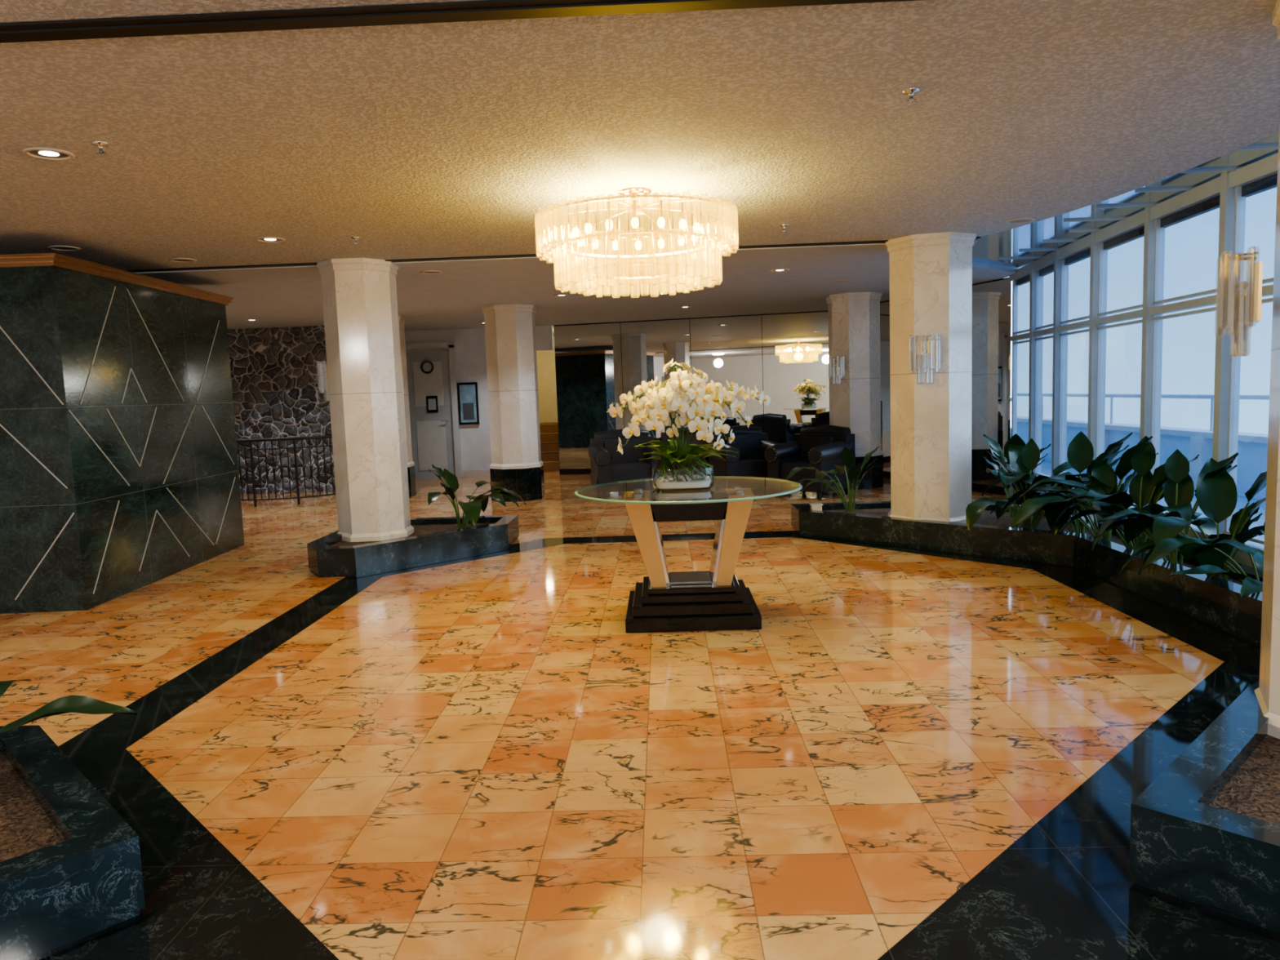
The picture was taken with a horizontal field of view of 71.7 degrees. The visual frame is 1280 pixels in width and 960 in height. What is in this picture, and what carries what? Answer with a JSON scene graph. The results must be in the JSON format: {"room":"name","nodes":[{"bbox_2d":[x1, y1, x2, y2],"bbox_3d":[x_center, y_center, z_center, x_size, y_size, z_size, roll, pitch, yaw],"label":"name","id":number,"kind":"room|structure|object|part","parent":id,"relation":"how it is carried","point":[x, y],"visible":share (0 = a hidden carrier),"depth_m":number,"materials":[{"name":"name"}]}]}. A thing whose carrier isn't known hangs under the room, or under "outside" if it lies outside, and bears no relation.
{"room":"lobby","nodes":[
{"label":"lobby","id":0,"kind":"room"},
{"bbox_2d":[0,253,244,613],"bbox_3d":[-5.351,-0.407,7.711,2.560,2.550,2.920,-2,6,-2],"label":"wall","id":1,"kind":"structure","parent":0,"point":[119,474],"depth_m":6.80,"materials":[{"name":"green stone"}]},
{"bbox_2d":[226,325,335,493],"bbox_3d":[-6.550,-1.115,14.557,4.200,2.680,0.377,-2,6,2],"label":"stone wall","id":2,"kind":"structure","parent":0,"point":[275,379],"depth_m":14.40,"materials":[{"name":"grey stone"}]},
{"bbox_2d":[404,328,491,471],"bbox_3d":[-5.486,-1.344,16.231,6.250,2.730,0.100,-2,6,2],"label":"wall","id":3,"kind":"structure","parent":0,"point":[470,344],"depth_m":16.06,"materials":[{"name":"white paint"}]},
{"bbox_2d":[405,342,462,479],"bbox_3d":[-3.811,-1.247,16.079,1.020,2.450,0.142,-2,6,2],"label":"door","id":4,"kind":"structure","parent":3,"relation":"in","point":[432,375],"depth_m":16.08,"materials":[{"name":"paint"}]},
{"bbox_2d":[457,382,479,424],"bbox_3d":[-3.115,-1.387,16.084,0.360,0.760,0.051,-2,6,2],"label":"framed poster","id":5,"kind":"object","parent":3,"relation":"attached to","point":[468,395],"visible":1,"depth_m":16.06,"materials":[{"name":"black paint"}]},
{"bbox_2d":[462,469,490,477],"bbox_3d":[-3.394,-0.106,16.246,2.150,0.120,0.020,-2,6,2],"label":"baseboard","id":6,"kind":"structure","parent":3,"relation":"attached to","point":[465,473],"depth_m":16.23,"materials":[{"name":"paint"}]},
{"bbox_2d":[535,325,553,351],"bbox_3d":[-1.993,-2.577,16.024,0.820,0.480,0.100,-2,6,2],"label":"lintel","id":7,"kind":"object","parent":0,"point":[544,334],"depth_m":15.97,"materials":[{"name":"beige paint"}]},
{"bbox_2d":[536,336,557,422],"bbox_3d":[-1.845,-1.755,19.069,2.200,2.730,0.100,-2,6,2],"label":"wall","id":8,"kind":"structure","parent":0,"point":[545,359],"depth_m":19.00,"materials":[{"name":"paint"}]},
{"bbox_2d":[135,239,1017,336],"bbox_3d":[-2.049,-2.582,13.426,13.350,0.150,10.870,-2,6,2],"label":"ceiling","id":9,"kind":"structure","parent":0,"point":[289,296],"depth_m":10.27,"materials":[{"name":"paint"}]},
{"bbox_2d":[244,319,259,320],"bbox_3d":[-5.633,-2.320,12.869,0.212,0.009,0.212,-2,6,2],"label":"recessed light","id":10,"kind":"object","parent":9,"relation":"in","point":[245,319],"visible":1,"depth_m":12.84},
{"bbox_2d":[420,270,442,274],"bbox_3d":[-2.034,-2.023,8.641,0.212,0.009,0.212,-2,6,2],"label":"recessed light","id":11,"kind":"object","parent":9,"relation":"in","point":[427,272],"visible":1,"depth_m":8.63,"materials":[{"name":"white metal"}]},
{"bbox_2d":[553,293,569,296],"bbox_3d":[-0.978,-2.301,11.051,0.212,0.009,0.212,-2,6,2],"label":"recessed light","id":12,"kind":"object","parent":9,"relation":"in","point":[558,295],"visible":1,"depth_m":11.02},
{"bbox_2d":[568,283,587,286],"bbox_3d":[-0.701,-2.210,10.049,0.212,0.009,0.212,-2,6,2],"label":"recessed light","id":13,"kind":"object","parent":9,"relation":"in","point":[574,284],"visible":0.74,"depth_m":10.05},
{"bbox_2d":[678,306,692,307],"bbox_3d":[0.673,-2.573,13.197,0.212,0.009,0.212,-2,6,2],"label":"recessed light","id":14,"kind":"object","parent":9,"relation":"in","point":[681,306],"visible":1,"depth_m":13.15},
{"bbox_2d":[769,268,790,271],"bbox_3d":[1.483,-2.221,9.392,0.212,0.009,0.212,-2,6,2],"label":"recessed light","id":15,"kind":"object","parent":9,"relation":"in","point":[775,269],"visible":1,"depth_m":9.38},
{"bbox_2d":[833,279,851,282],"bbox_3d":[2.410,-2.370,10.562,0.212,0.009,0.212,-2,6,2],"label":"recessed light","id":16,"kind":"object","parent":9,"relation":"in","point":[843,280],"visible":1,"depth_m":10.54,"materials":[{"name":"white metal"}]},
{"bbox_2d":[0,471,1279,959],"bbox_3d":[-2.069,0.814,7.671,13.400,0.102,23.000,-2,6,2],"label":"floor","id":17,"kind":"structure","parent":0,"point":[479,759],"depth_m":3.66,"materials":[{"name":"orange stone"}]},
{"bbox_2d":[0,724,145,959],"bbox_3d":[-2.410,1.142,2.796,1.047,0.240,1.765,-8,8,-44],"label":"planter","id":18,"kind":"object","parent":17,"relation":"on","point":[71,870],"visible":1,"depth_m":2.51,"materials":[{"name":"black stone"}]},
{"bbox_2d":[0,679,137,734],"bbox_3d":[-2.404,0.888,3.050,0.984,0.346,0.792,1,7,29],"label":"plant","id":19,"kind":"object","parent":18,"relation":"in","point":[69,704],"visible":1,"depth_m":3.14,"materials":[{"name":"green plant"}]},
{"bbox_2d":[235,435,335,506],"bbox_3d":[-5.487,-0.130,12.924,2.029,0.972,0.615,-1,6,7],"label":"iron railing","id":20,"kind":"object","parent":17,"relation":"on","point":[250,441],"visible":0.56,"depth_m":12.68,"materials":[{"name":"black metal"}]},
{"bbox_2d":[316,257,413,542],"bbox_3d":[-2.534,-0.726,8.231,0.678,2.515,0.678,-2,6,2],"label":"marble column","id":21,"kind":"structure","parent":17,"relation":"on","point":[360,300],"depth_m":7.99,"materials":[{"name":"beige stone"}]},
{"bbox_2d":[316,360,328,401],"bbox_3d":[-2.913,-0.914,8.211,0.133,0.370,0.236,-2,6,2],"label":"wall sconce","id":22,"kind":"object","parent":21,"relation":"attached to","point":[326,379],"visible":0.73,"depth_m":8.14,"materials":[{"name":"clear glass"}]},
{"bbox_2d":[398,315,416,497],"bbox_3d":[-3.781,-1.081,13.251,0.654,2.680,0.654,-2,6,2],"label":"marble column","id":23,"kind":"structure","parent":17,"relation":"on","point":[411,464],"depth_m":13.22,"materials":[{"name":"beige stone"}]},
{"bbox_2d":[306,515,519,577],"bbox_3d":[-2.061,0.588,8.226,1.600,0.240,1.750,-2,6,2],"label":"planter","id":24,"kind":"object","parent":17,"relation":"on","point":[433,540],"depth_m":7.86,"materials":[{"name":"black stone"}]},
{"bbox_2d":[427,464,525,528],"bbox_3d":[-1.588,0.161,8.562,0.888,0.636,1.256,-2,6,2],"label":"plant","id":25,"kind":"object","parent":24,"relation":"in","point":[472,509],"visible":0.97,"depth_m":8.55,"materials":[{"name":"green plant"}]},
{"bbox_2d":[481,304,544,502],"bbox_3d":[-1.771,-1.071,12.450,0.719,2.680,0.719,-2,6,2],"label":"marble column","id":26,"kind":"structure","parent":17,"relation":"on","point":[517,462],"depth_m":12.18,"materials":[{"name":"beige stone"}]},
{"bbox_2d":[539,422,559,471],"bbox_3d":[-1.894,-0.690,17.840,0.920,0.860,2.010,-2,6,2],"label":"staircase","id":27,"kind":"structure","parent":17,"relation":"on","point":[549,444],"depth_m":17.38,"materials":[{"name":"wood"}]},
{"bbox_2d":[588,428,664,485],"bbox_3d":[-0.193,-0.242,12.444,1.000,0.924,0.876,-3,6,-10],"label":"leather armchair","id":28,"kind":"object","parent":17,"relation":"on","point":[608,464],"visible":0.58,"depth_m":12.39,"materials":[{"name":"black leather"}]},
{"bbox_2d":[658,424,709,475],"bbox_3d":[0.769,-0.453,14.215,0.950,0.924,0.876,-2,6,2],"label":"leather armchair","id":29,"kind":"object","parent":17,"relation":"on","point":[664,437],"visible":0.12,"depth_m":13.78,"materials":[{"name":"black leather"}]},
{"bbox_2d":[574,475,802,632],"bbox_3d":[0.318,0.459,5.689,1.440,0.831,1.440,-2,6,2],"label":"pedestal table","id":30,"kind":"object","parent":17,"relation":"on","point":[713,599],"visible":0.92,"depth_m":5.46,"materials":[{"name":"black paint"}]},
{"bbox_2d":[606,359,770,491],"bbox_3d":[0.314,-0.353,5.567,1.017,0.805,0.627,-2,6,2],"label":"orchid arrangement","id":31,"kind":"object","parent":30,"relation":"on","point":[686,394],"visible":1,"depth_m":5.46,"materials":[{"name":"white plant"}]},
{"bbox_3d":[0.304,0.054,5.648,1.440,0.016,1.440,-2,6,2],"label":"glass","id":32,"kind":"part","parent":30,"relation":"part of","materials":[{"name":"clear glass"}]},
{"bbox_2d":[708,425,780,477],"bbox_3d":[1.474,-0.286,12.299,0.920,0.924,0.876,-3,6,-13],"label":"leather armchair","id":33,"kind":"object","parent":17,"relation":"on","point":[751,443],"visible":0.41,"depth_m":12.30,"materials":[{"name":"black leather"}]},
{"bbox_2d":[764,424,856,500],"bbox_3d":[2.256,-0.252,11.682,0.920,0.924,0.876,4,8,44],"label":"leather armchair","id":34,"kind":"object","parent":17,"relation":"on","point":[820,447],"visible":0.89,"depth_m":11.57,"materials":[{"name":"black leather"}]},
{"bbox_2d":[825,292,883,489],"bbox_3d":[3.018,-1.240,12.471,0.719,2.680,0.719,-2,6,2],"label":"marble column","id":35,"kind":"structure","parent":17,"relation":"on","point":[854,317],"depth_m":12.18,"materials":[{"name":"beige stone"}]},
{"bbox_2d":[828,356,843,383],"bbox_3d":[2.647,-1.488,12.011,0.236,0.370,0.133,2,7,37],"label":"wall sconce","id":36,"kind":"object","parent":35,"relation":"attached to","point":[837,368],"visible":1,"depth_m":12.02,"materials":[{"name":"clear glass"}]},
{"bbox_2d":[1008,261,1043,497],"bbox_3d":[4.495,-1.112,10.369,0.120,2.740,0.943,-1,6,8],"label":"window","id":37,"kind":"structure","parent":17,"relation":"on","point":[1025,274],"depth_m":9.97,"materials":[{"name":"paint"}]},
{"bbox_2d":[791,501,1262,644],"bbox_3d":[3.281,0.523,7.005,2.002,0.240,5.272,-4,6,-22],"label":"planter","id":38,"kind":"object","parent":17,"relation":"on","point":[1219,602],"visible":0.71,"depth_m":6.92,"materials":[{"name":"black stone"}]},
{"bbox_2d":[808,502,822,511],"bbox_3d":[1.747,0.282,8.794,0.120,0.094,0.120,-2,6,2],"label":"uplight","id":39,"kind":"object","parent":38,"relation":"in","point":[814,506],"visible":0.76,"depth_m":8.74,"materials":[{"name":"metal"}]},
{"bbox_2d":[785,446,879,511],"bbox_3d":[1.989,-0.025,8.935,0.814,0.684,1.046,2,7,33],"label":"plant","id":40,"kind":"object","parent":38,"relation":"on","point":[846,456],"visible":0.99,"depth_m":8.81,"materials":[{"name":"green plant"}]},
{"bbox_2d":[982,434,1057,517],"bbox_3d":[3.448,-0.045,8.057,0.469,0.795,1.203,-3,6,-14],"label":"plant","id":41,"kind":"object","parent":38,"relation":"on","point":[1015,439],"visible":0.35,"depth_m":8.11,"materials":[{"name":"green plant"}]},
{"bbox_2d":[989,443,1093,526],"bbox_3d":[3.519,0.018,7.631,0.978,0.751,1.222,-2,6,2],"label":"plant","id":42,"kind":"object","parent":38,"relation":"on","point":[1015,451],"visible":0.2,"depth_m":7.71,"materials":[{"name":"green plant"}]},
{"bbox_2d":[965,438,1128,529],"bbox_3d":[3.225,0.077,7.066,1.332,0.767,1.078,-2,6,2],"label":"plant","id":43,"kind":"object","parent":38,"relation":"on","point":[1029,459],"visible":0.48,"depth_m":7.07,"materials":[{"name":"green plant"}]},
{"bbox_2d":[982,431,1132,535],"bbox_3d":[3.316,0.037,7.046,0.887,0.845,1.283,-3,6,-6],"label":"plant","id":44,"kind":"object","parent":38,"relation":"on","point":[1080,453],"visible":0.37,"depth_m":7.02,"materials":[{"name":"green plant"}]},
{"bbox_2d":[1014,435,1159,541],"bbox_3d":[3.197,0.090,6.558,0.999,0.844,1.096,-8,8,-44],"label":"plant","id":45,"kind":"object","parent":38,"relation":"on","point":[1104,473],"visible":0.48,"depth_m":6.53,"materials":[{"name":"green plant"}]},
{"bbox_2d":[1002,435,1219,552],"bbox_3d":[3.135,0.140,6.135,1.220,0.832,1.348,-2,6,2],"label":"plant","id":46,"kind":"object","parent":38,"relation":"on","point":[1145,487],"visible":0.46,"depth_m":6.17,"materials":[{"name":"green plant"}]},
{"bbox_2d":[1052,448,1238,564],"bbox_3d":[3.320,0.202,5.773,0.898,0.766,1.081,-3,6,-7],"label":"plant","id":47,"kind":"object","parent":38,"relation":"on","point":[1179,488],"visible":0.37,"depth_m":5.79,"materials":[{"name":"green plant"}]},
{"bbox_2d":[1091,457,1266,580],"bbox_3d":[3.212,0.239,5.349,0.919,0.786,1.284,-2,6,2],"label":"plant","id":48,"kind":"object","parent":38,"relation":"on","point":[1216,497],"visible":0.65,"depth_m":5.23,"materials":[{"name":"green plant"}]},
{"bbox_2d":[1119,521,1265,591],"bbox_3d":[3.327,0.336,4.790,1.110,0.696,1.178,-5,6,-27],"label":"plant","id":49,"kind":"object","parent":38,"relation":"on","point":[1164,547],"visible":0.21,"depth_m":4.83,"materials":[{"name":"green plant"}]},
{"bbox_2d":[1170,528,1264,598],"bbox_3d":[3.135,0.514,4.489,0.827,0.418,0.785,-3,6,-11],"label":"plant","id":50,"kind":"object","parent":38,"relation":"in","point":[1249,586],"visible":0.7,"depth_m":4.53,"materials":[{"name":"green plant"}]},
{"bbox_2d":[1032,248,1068,492],"bbox_3d":[4.359,-1.018,9.477,0.120,2.740,0.947,-1,6,10],"label":"window","id":51,"kind":"structure","parent":17,"relation":"on","point":[1048,264],"depth_m":9.10,"materials":[{"name":"paint"}]},
{"bbox_2d":[1057,231,1107,513],"bbox_3d":[4.217,-0.919,8.535,0.120,2.740,1.044,-1,6,8],"label":"window","id":52,"kind":"structure","parent":17,"relation":"on","point":[1083,248],"depth_m":8.12,"materials":[{"name":"paint"}]},
{"bbox_2d":[1092,206,1164,519],"bbox_3d":[4.082,-0.810,7.494,0.120,2.740,1.143,-1,6,7],"label":"window","id":53,"kind":"structure","parent":17,"relation":"on","point":[1138,225],"depth_m":7.09,"materials":[{"name":"paint"}]},
{"bbox_2d":[1149,171,1245,539],"bbox_3d":[3.952,-0.697,6.402,0.120,2.740,1.142,-1,6,7],"label":"window","id":54,"kind":"structure","parent":17,"relation":"on","point":[1213,194],"depth_m":5.96,"materials":[{"name":"paint"}]},
{"bbox_2d":[1129,680,1279,933],"bbox_3d":[2.502,0.984,2.669,2.207,0.240,2.370,-2,6,2],"label":"planter","id":55,"kind":"object","parent":17,"relation":"on","point":[1205,833],"depth_m":2.48,"materials":[{"name":"black stone"}]},
{"bbox_2d":[1222,152,1278,568],"bbox_3d":[3.857,-0.585,5.310,0.120,2.740,1.138,-2,6,4],"label":"window","id":56,"kind":"structure","parent":17,"relation":"on","point":[1259,176],"depth_m":5.70,"materials":[{"name":"paint"}]},
{"bbox_2d":[1254,0,1279,738],"bbox_3d":[2.530,-0.375,2.948,0.741,2.515,0.741,-4,6,-16],"label":"marble column","id":57,"kind":"structure","parent":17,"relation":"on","point":[1268,693],"depth_m":3.11,"materials":[{"name":"beige stone"}]},
{"bbox_2d":[1218,246,1262,328],"bbox_3d":[2.132,-0.627,3.164,0.133,0.370,0.236,1,7,31],"label":"wall sconce","id":58,"kind":"object","parent":57,"relation":"attached to","point":[1255,284],"visible":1,"depth_m":3.08,"materials":[{"name":"clear glass"}]},
{"bbox_2d":[0,0,1279,270],"bbox_3d":[-2.836,-1.429,1.964,12.320,0.150,12.060,-2,6,2],"label":"ceiling","id":59,"kind":"structure","parent":0,"point":[446,139],"depth_m":4.12,"materials":[{"name":"paint"}]},
{"bbox_2d":[22,146,75,160],"bbox_3d":[-2.868,-1.581,4.302,0.212,0.009,0.212,-2,6,2],"label":"recessed light","id":60,"kind":"object","parent":59,"relation":"in","point":[33,152],"visible":1,"depth_m":4.30,"materials":[{"name":"white metal"}]},
{"bbox_2d":[47,245,80,251],"bbox_3d":[-4.418,-1.776,6.802,0.212,0.009,0.212,-2,6,2],"label":"recessed light","id":61,"kind":"object","parent":59,"relation":"in","point":[51,247],"visible":1,"depth_m":6.80,"materials":[{"name":"white metal"}]},
{"bbox_2d":[91,141,108,155],"bbox_3d":[-2.540,-1.562,4.176,0.070,0.047,0.070,-2,6,2],"label":"sprinkler","id":62,"kind":"object","parent":59,"relation":"attached to","point":[100,144],"visible":1,"depth_m":4.17,"materials":[{"name":"silver metal"}]},
{"bbox_2d":[168,257,196,262],"bbox_3d":[-3.891,-1.869,7.545,0.212,0.009,0.212,-2,6,2],"label":"recessed light","id":63,"kind":"object","parent":59,"relation":"in","point":[174,260],"visible":1,"depth_m":7.53,"materials":[{"name":"white metal"}]},
{"bbox_2d":[255,236,285,242],"bbox_3d":[-2.810,-1.826,6.739,0.212,0.009,0.212,-2,6,2],"label":"recessed light","id":64,"kind":"object","parent":59,"relation":"in","point":[268,239],"visible":1,"depth_m":6.74,"materials":[{"name":"white metal"}]},
{"bbox_2d":[351,236,360,244],"bbox_3d":[-2.178,-1.837,6.803,0.070,0.047,0.070,-2,6,2],"label":"sprinkler","id":65,"kind":"object","parent":59,"relation":"attached to","point":[356,238],"visible":1,"depth_m":6.79,"materials":[{"name":"silver metal"}]},
{"bbox_2d":[0,0,919,43],"bbox_3d":[-3.969,-1.408,2.968,10.000,0.019,0.130,-2,6,2],"label":"trim","id":66,"kind":"structure","parent":59,"relation":"attached to","point":[482,10],"depth_m":2.87,"materials":[{"name":"black metal"}]},
{"bbox_2d":[125,236,980,272],"bbox_3d":[-2.852,-1.997,8.000,11.700,0.100,0.110,-2,6,2],"label":"trim","id":67,"kind":"structure","parent":59,"relation":"attached to","point":[977,237],"depth_m":7.93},
{"bbox_2d":[535,186,736,297],"bbox_3d":[-0.018,-1.501,5.580,1.267,0.622,1.267,-7,8,-43],"label":"crystal chandelier","id":68,"kind":"object","parent":59,"relation":"hanging from","point":[635,193],"visible":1,"depth_m":5.37,"materials":[{"name":"clear glass"}]},
{"bbox_2d":[779,224,788,231],"bbox_3d":[1.124,-1.963,6.914,0.070,0.047,0.070,-2,6,2],"label":"sprinkler","id":69,"kind":"object","parent":59,"relation":"attached to","point":[784,226],"visible":1,"depth_m":6.90,"materials":[{"name":"silver metal"}]},
{"bbox_2d":[902,88,919,103],"bbox_3d":[1.171,-1.656,3.827,0.070,0.047,0.070,-2,6,2],"label":"sprinkler","id":70,"kind":"object","parent":59,"relation":"attached to","point":[910,91],"visible":1,"depth_m":3.82,"materials":[{"name":"silver metal"}]},
{"bbox_2d":[1005,217,1034,223],"bbox_3d":[3.026,-2.062,7.060,0.212,0.009,0.212,-2,6,2],"label":"recessed light","id":71,"kind":"object","parent":59,"relation":"in","point":[1022,220],"visible":1,"depth_m":7.05,"materials":[{"name":"white metal"}]},
{"bbox_2d":[972,132,1279,268],"bbox_3d":[3.610,-1.761,3.105,1.440,0.105,14.700,-2,6,2],"label":"ceiling soffit","id":72,"kind":"structure","parent":59,"relation":"attached to","point":[1016,247],"depth_m":7.19,"materials":[{"name":"white paint"}]},
{"bbox_2d":[553,311,829,474],"bbox_3d":[0.908,-1.462,15.431,4.932,2.680,0.085,-1,6,13],"label":"wall mirror","id":73,"kind":"object","parent":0,"point":[785,355],"depth_m":15.29,"materials":[{"name":"silver glass"}]},
{"bbox_2d":[880,300,890,478],"bbox_3d":[3.763,-1.362,13.463,0.085,2.671,0.260,-4,6,-17],"label":"wall mirror","id":74,"kind":"object","parent":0,"point":[884,305],"depth_m":13.47,"materials":[{"name":"mirror"}]},
{"bbox_2d":[885,231,976,523],"bbox_3d":[2.619,-0.884,8.012,0.806,2.515,0.806,-2,6,2],"label":"marble column","id":75,"kind":"structure","parent":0,"point":[931,274],"depth_m":7.73,"materials":[{"name":"beige stone"}]},
{"bbox_2d":[912,335,937,368],"bbox_3d":[2.440,-1.039,7.606,0.271,0.426,0.152,1,6,26],"label":"wall sconce","id":76,"kind":"object","parent":75,"relation":"attached to","point":[925,351],"visible":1,"depth_m":7.64,"materials":[{"name":"clear glass"}]},
{"bbox_2d":[971,277,1013,495],"bbox_3d":[4.478,-1.161,11.206,0.085,2.673,0.753,-4,6,-17],"label":"wall mirror","id":77,"kind":"object","parent":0,"point":[992,361],"depth_m":11.21,"materials":[{"name":"mirror"}]},
{"label":"outside","id":78,"kind":"structure","parent":0,"visible":0},
{"bbox_2d":[1041,460,1266,546],"bbox_3d":[9.542,0.888,3.885,10.000,0.100,60.000,-2,6,2],"label":"ground","id":79,"kind":"structure","parent":78,"point":[1242,502],"depth_m":10.48,"materials":[{"name":"blue"}]},
{"bbox_2d":[1017,393,1269,501],"bbox_3d":[7.303,0.288,3.877,0.385,1.250,60.000,-2,6,2],"label":"railing","id":80,"kind":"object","parent":79,"relation":"on","point":[1252,447],"depth_m":12.05,"materials":[{"name":"white paint"}]}
]}

